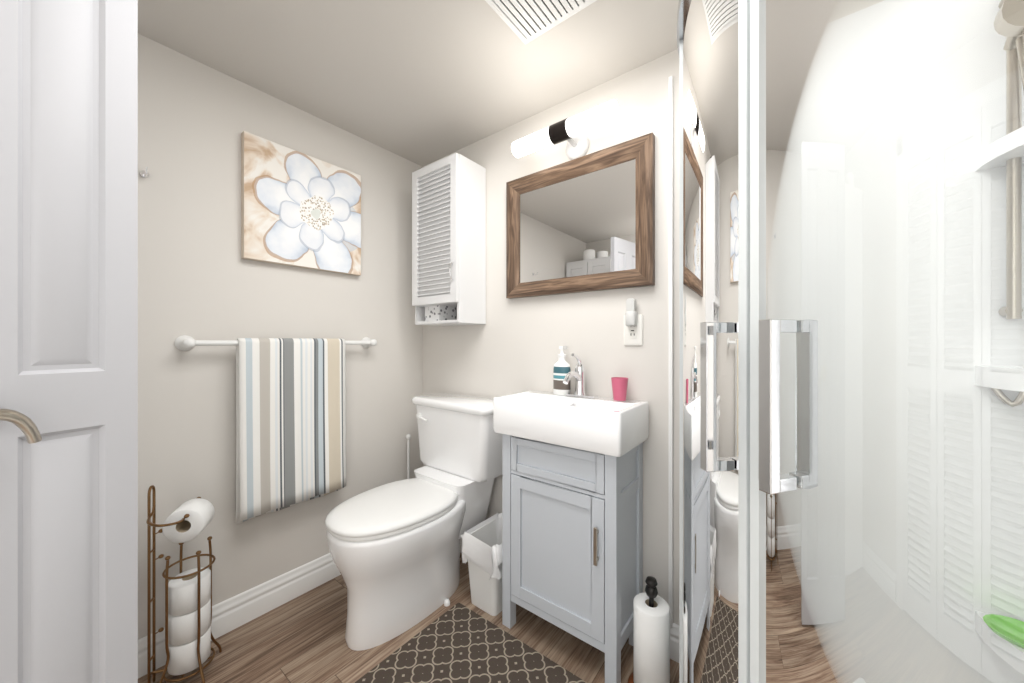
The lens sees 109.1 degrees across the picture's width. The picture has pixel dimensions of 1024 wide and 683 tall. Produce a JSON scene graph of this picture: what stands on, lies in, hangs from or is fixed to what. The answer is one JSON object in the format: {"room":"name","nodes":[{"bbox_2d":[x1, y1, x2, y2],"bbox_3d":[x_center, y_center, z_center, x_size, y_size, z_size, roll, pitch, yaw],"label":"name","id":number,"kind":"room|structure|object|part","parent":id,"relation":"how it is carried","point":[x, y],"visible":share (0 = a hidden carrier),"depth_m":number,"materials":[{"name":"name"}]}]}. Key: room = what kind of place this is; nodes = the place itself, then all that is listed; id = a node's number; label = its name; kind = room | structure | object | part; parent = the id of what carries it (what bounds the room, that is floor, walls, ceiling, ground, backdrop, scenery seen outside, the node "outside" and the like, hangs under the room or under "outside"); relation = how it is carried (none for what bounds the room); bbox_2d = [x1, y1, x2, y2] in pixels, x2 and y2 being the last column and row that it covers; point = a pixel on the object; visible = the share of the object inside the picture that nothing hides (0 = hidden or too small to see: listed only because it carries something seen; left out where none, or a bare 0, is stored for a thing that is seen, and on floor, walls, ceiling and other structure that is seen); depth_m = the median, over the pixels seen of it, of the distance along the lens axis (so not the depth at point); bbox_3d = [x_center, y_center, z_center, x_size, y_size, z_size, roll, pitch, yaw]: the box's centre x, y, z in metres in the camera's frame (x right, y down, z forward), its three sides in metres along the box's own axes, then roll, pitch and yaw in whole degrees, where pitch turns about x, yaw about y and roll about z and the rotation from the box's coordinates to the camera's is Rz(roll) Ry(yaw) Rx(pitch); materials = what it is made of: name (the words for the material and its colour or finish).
{"room":"bathroom","nodes":[
{"label":"bathroom","id":0,"kind":"room"},
{"bbox_2d":[0,0,137,682],"bbox_3d":[-0.929,0.175,0.619,0.035,2.018,0.420,0,0,26],"label":"door","id":1,"kind":"structure","parent":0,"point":[69,322],"depth_m":0.71,"materials":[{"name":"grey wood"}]},
{"bbox_2d":[0,409,41,443],"bbox_3d":[-0.876,0.140,0.612,0.070,0.078,0.108,0,0,38],"label":"door handle","id":2,"kind":"object","parent":1,"relation":"attached to","point":[26,425],"depth_m":0.62,"materials":[{"name":"silver metal"}]},
{"bbox_2d":[138,34,422,639],"bbox_3d":[-1.311,0.046,1.426,0.100,2.300,2.500,0,0,38],"label":"wall","id":3,"kind":"structure","parent":0,"point":[199,278],"depth_m":1.51,"materials":[{"name":"white paint"}]},
{"bbox_2d":[140,167,148,177],"bbox_3d":[-1.309,-0.603,1.303,0.052,0.027,0.024,0,0,38],"label":"hanger","id":4,"kind":"object","parent":3,"relation":"attached to","point":[145,174],"visible":1,"depth_m":1.31,"materials":[{"name":"silver metal"}]},
{"bbox_2d":[138,553,340,677],"bbox_3d":[-1.264,1.132,1.389,0.017,0.128,2.300,0,0,38],"label":"baseboard","id":5,"kind":"structure","parent":3,"relation":"attached to","point":[236,611],"depth_m":1.59,"materials":[{"name":"white wood"}]},
{"bbox_2d":[175,335,376,524],"bbox_3d":[-0.989,0.363,1.670,0.104,0.775,0.811,0,0,38],"label":"towel rail","id":6,"kind":"object","parent":3,"relation":"attached to","point":[290,426],"visible":1,"depth_m":1.61,"materials":[{"name":"multicoloured fabric"}]},
{"bbox_2d":[235,337,346,524],"bbox_3d":[-0.982,0.368,1.659,0.079,0.766,0.442,0,0,38],"label":"towel","id":7,"kind":"object","parent":6,"relation":"hanging from","point":[291,417],"depth_m":1.61,"materials":[{"name":"multicoloured fabric"}]},
{"bbox_2d":[241,131,360,275],"bbox_3d":[-0.976,-0.618,1.744,0.034,0.533,0.523,0,0,38],"label":"canvas art","id":8,"kind":"object","parent":3,"relation":"attached to","point":[300,209],"visible":0.94,"depth_m":1.69,"materials":[{"name":"beige"}]},
{"bbox_2d":[138,553,678,682],"bbox_3d":[-0.285,1.226,0.627,2.700,0.060,2.500,0,0,38],"label":"floor","id":9,"kind":"structure","parent":0,"point":[300,639],"depth_m":1.43,"materials":[{"name":"brown wood"}]},
{"bbox_2d":[146,485,221,682],"bbox_3d":[-1.166,0.845,1.291,0.180,0.692,0.175,0,0,-23],"label":"toilet paper stand","id":10,"kind":"object","parent":9,"relation":"on","point":[189,637],"visible":1,"depth_m":1.26,"materials":[{"name":"brown metal"}]},
{"bbox_2d":[406,434,410,478],"bbox_3d":[-0.610,0.869,2.147,0.096,0.652,0.096,0,0,38],"label":"toilet brush","id":11,"kind":"object","parent":9,"relation":"on","point":[408,436],"visible":0.33,"depth_m":2.14,"materials":[{"name":"white plastic"}]},
{"bbox_2d":[325,393,501,650],"bbox_3d":[-0.439,0.748,1.683,0.556,0.897,0.793,0,0,38],"label":"toilet","id":12,"kind":"object","parent":9,"relation":"on","point":[394,548],"visible":0.94,"depth_m":1.56,"materials":[{"name":"white ceramic"}]},
{"bbox_3d":[-0.505,0.729,1.597,0.412,0.016,0.562,0,0,38],"label":"seat","id":13,"kind":"part","parent":12,"relation":"part of","materials":[{"name":"white plastic"}]},
{"bbox_3d":[-0.484,0.967,1.624,0.414,0.458,0.632,0,0,38],"label":"bowl","id":14,"kind":"part","parent":12,"relation":"part of","materials":[{"name":"white ceramic"}]},
{"bbox_3d":[-0.475,0.399,1.918,0.095,0.038,0.030,0,0,38],"label":"handle","id":15,"kind":"part","parent":12,"relation":"part of","materials":[{"name":"white plastic"}]},
{"bbox_3d":[-0.268,0.320,1.903,0.556,0.041,0.236,0,0,38],"label":"lid","id":16,"kind":"part","parent":12,"relation":"part of","materials":[{"name":"white ceramic"}]},
{"bbox_3d":[-0.266,0.501,1.904,0.524,0.320,0.208,0,0,38],"label":"tank","id":17,"kind":"part","parent":12,"relation":"part of","materials":[{"name":"white ceramic"}]},
{"bbox_2d":[355,603,586,682],"bbox_3d":[-0.076,1.191,1.184,0.855,0.009,0.555,0,0,38],"label":"rug","id":18,"kind":"object","parent":9,"relation":"on","point":[459,643],"visible":1,"depth_m":1.36,"materials":[{"name":"brown fabric"}]},
{"bbox_2d":[461,513,501,615],"bbox_3d":[-0.071,1.030,1.710,0.232,0.330,0.288,0,0,38],"label":"trash bin","id":19,"kind":"object","parent":9,"relation":"on","point":[482,549],"visible":0.67,"depth_m":1.61,"materials":[{"name":"white plastic"}]},
{"bbox_2d":[493,346,648,682],"bbox_3d":[0.229,0.608,1.483,0.554,1.176,0.308,0,0,38],"label":"bathroom vanity","id":20,"kind":"object","parent":9,"relation":"on","point":[572,513],"visible":1,"depth_m":1.37,"materials":[{"name":"grey wood"}]},
{"bbox_2d":[493,390,648,456],"bbox_3d":[0.228,0.307,1.481,0.554,0.146,0.304,0,0,38],"label":"sink","id":21,"kind":"object","parent":20,"relation":"in","point":[595,424],"depth_m":1.36,"materials":[{"name":"white ceramic"}]},
{"bbox_2d":[561,353,598,398],"bbox_3d":[0.258,0.141,1.519,0.150,0.184,0.158,0,0,38],"label":"faucet","id":22,"kind":"object","parent":20,"relation":"on","point":[566,373],"depth_m":1.55,"materials":[{"name":"silver metal"}]},
{"bbox_3d":[0.293,0.711,1.270,0.012,0.130,0.021,0,0,38],"label":"handle","id":23,"kind":"part","parent":20,"relation":"part of","materials":[{"name":"silver metal"}]},
{"bbox_2d":[611,377,628,400],"bbox_3d":[0.429,0.189,1.455,0.066,0.088,0.066,0,0,38],"label":"cup","id":24,"kind":"object","parent":20,"relation":"on","point":[619,384],"depth_m":1.43,"materials":[{"name":"pink plastic"}]},
{"bbox_2d":[628,576,669,682],"bbox_3d":[0.474,1.000,1.240,0.156,0.391,0.156,0,0,38],"label":"paper towel","id":25,"kind":"object","parent":9,"relation":"on","point":[651,636],"visible":1,"depth_m":1.20,"materials":[{"name":"white paper"}]},
{"bbox_3d":[0.474,0.988,1.240,0.042,0.368,0.042,0,0,38],"label":"stem","id":26,"kind":"part","parent":25,"relation":"part of","materials":[{"name":"black"}]},
{"bbox_2d":[677,0,1023,682],"bbox_3d":[0.777,0.116,0.691,0.895,2.159,0.887,0,0,38],"label":"shower","id":27,"kind":"object","parent":9,"relation":"on","point":[851,347],"visible":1,"depth_m":0.91,"materials":[{"name":"clear glass"}]},
{"bbox_3d":[0.449,0.140,0.828,0.183,1.868,0.399,0,0,38],"label":"door","id":28,"kind":"part","parent":27,"relation":"part of","materials":[{"name":"clear glass"}]},
{"bbox_3d":[0.387,0.097,0.651,0.082,0.265,0.081,0,0,38],"label":"handle","id":29,"kind":"part","parent":27,"relation":"part of","materials":[{"name":"silver metal"}]},
{"bbox_3d":[0.411,0.093,0.542,0.069,0.253,0.091,0,0,38],"label":"handle","id":30,"kind":"part","parent":27,"relation":"part of","materials":[{"name":"silver metal"}]},
{"bbox_2d":[138,0,678,166],"bbox_3d":[-0.285,-1.134,0.627,2.700,0.060,2.500,0,0,38],"label":"ceiling","id":31,"kind":"structure","parent":0,"point":[422,83],"depth_m":1.41,"materials":[{"name":"white paint"}]},
{"bbox_2d":[485,0,596,43],"bbox_3d":[0.075,-1.092,1.114,0.330,0.022,0.330,0,0,38],"label":"fan","id":32,"kind":"object","parent":31,"relation":"attached to","point":[526,21],"visible":1,"depth_m":1.20,"materials":[{"name":"white plastic"}]},
{"bbox_2d":[423,0,883,624],"bbox_3d":[0.452,0.046,1.574,2.700,2.300,0.100,0,0,38],"label":"wall","id":33,"kind":"structure","parent":0,"point":[509,346],"depth_m":1.58,"materials":[{"name":"white paint"}]},
{"bbox_2d":[412,153,485,325],"bbox_3d":[-0.354,-0.529,1.982,0.354,0.872,0.245,0,0,38],"label":"upper cabinet","id":34,"kind":"object","parent":33,"relation":"attached to","point":[449,240],"visible":1,"depth_m":1.90,"materials":[{"name":"white paint"}]},
{"label":"door","id":35,"kind":"part","parent":34,"relation":"part of","materials":[{"name":"white wood"}]},
{"bbox_3d":[-0.299,-0.349,1.802,0.008,0.097,0.028,0,0,38],"label":"handle","id":36,"kind":"part","parent":34,"relation":"part of","materials":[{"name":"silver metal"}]},
{"bbox_2d":[511,99,619,159],"bbox_3d":[0.232,-0.871,1.584,0.490,0.122,0.152,0,0,38],"label":"light","id":37,"kind":"object","parent":33,"relation":"attached to","point":[570,130],"visible":1,"depth_m":1.54,"materials":[{"name":"white glass"}]},
{"bbox_3d":[0.286,-0.866,1.621,0.112,0.112,0.025,0,0,38],"label":"plate","id":38,"kind":"part","parent":37,"relation":"part of","materials":[{"name":"white paint"}]},
{"bbox_2d":[460,539,678,662],"bbox_3d":[0.061,1.132,1.804,1.600,0.128,0.017,0,0,38],"label":"baseboard","id":39,"kind":"structure","parent":33,"relation":"attached to","point":[674,642],"depth_m":1.37,"materials":[{"name":"white"}]},
{"bbox_2d":[506,132,654,298],"bbox_3d":[0.264,-0.511,1.634,0.721,0.585,0.034,0,0,38],"label":"mirror","id":40,"kind":"object","parent":33,"relation":"attached to","point":[585,223],"visible":1,"depth_m":1.59,"materials":[{"name":"brown wood"}]},
{"bbox_3d":[0.008,-0.511,1.833,0.072,0.585,0.034,0,0,38],"label":"frame","id":41,"kind":"part","parent":40,"relation":"part of","materials":[{"name":"brown wood"}]},
{"bbox_3d":[0.271,-0.511,1.643,0.585,0.449,0.009,0,0,38],"label":"glass","id":42,"kind":"part","parent":40,"relation":"part of","materials":[{"name":"white"}]},
{"bbox_3d":[0.264,-0.768,1.634,0.721,0.072,0.034,0,0,38],"label":"frame","id":43,"kind":"part","parent":40,"relation":"part of","materials":[{"name":"brown wood"}]},
{"bbox_3d":[0.264,-0.255,1.634,0.721,0.072,0.034,0,0,38],"label":"frame","id":44,"kind":"part","parent":40,"relation":"part of","materials":[{"name":"brown wood"}]},
{"bbox_3d":[0.520,-0.511,1.434,0.072,0.585,0.034,0,0,38],"label":"frame","id":45,"kind":"part","parent":40,"relation":"part of","materials":[{"name":"brown wood"}]},
{"bbox_2d":[624,298,642,345],"bbox_3d":[0.480,-0.078,1.463,0.076,0.188,0.040,0,0,38],"label":"electrical outlet","id":46,"kind":"object","parent":33,"relation":"attached to","point":[633,327],"visible":0.98,"depth_m":1.46,"materials":[{"name":"white plastic"}]},
{"bbox_3d":[0.489,-0.046,1.475,0.076,0.125,0.009,0,0,38],"label":"plate","id":47,"kind":"part","parent":46,"relation":"part of","materials":[{"name":"white plastic"}]},
{"bbox_2d":[668,76,672,626],"bbox_3d":[0.603,0.037,1.385,0.014,2.082,0.012,0,0,38],"label":"trim","id":48,"kind":"structure","parent":33,"relation":"attached to","point":[670,341],"depth_m":1.38,"materials":[{"name":"white wood"}]}
]}

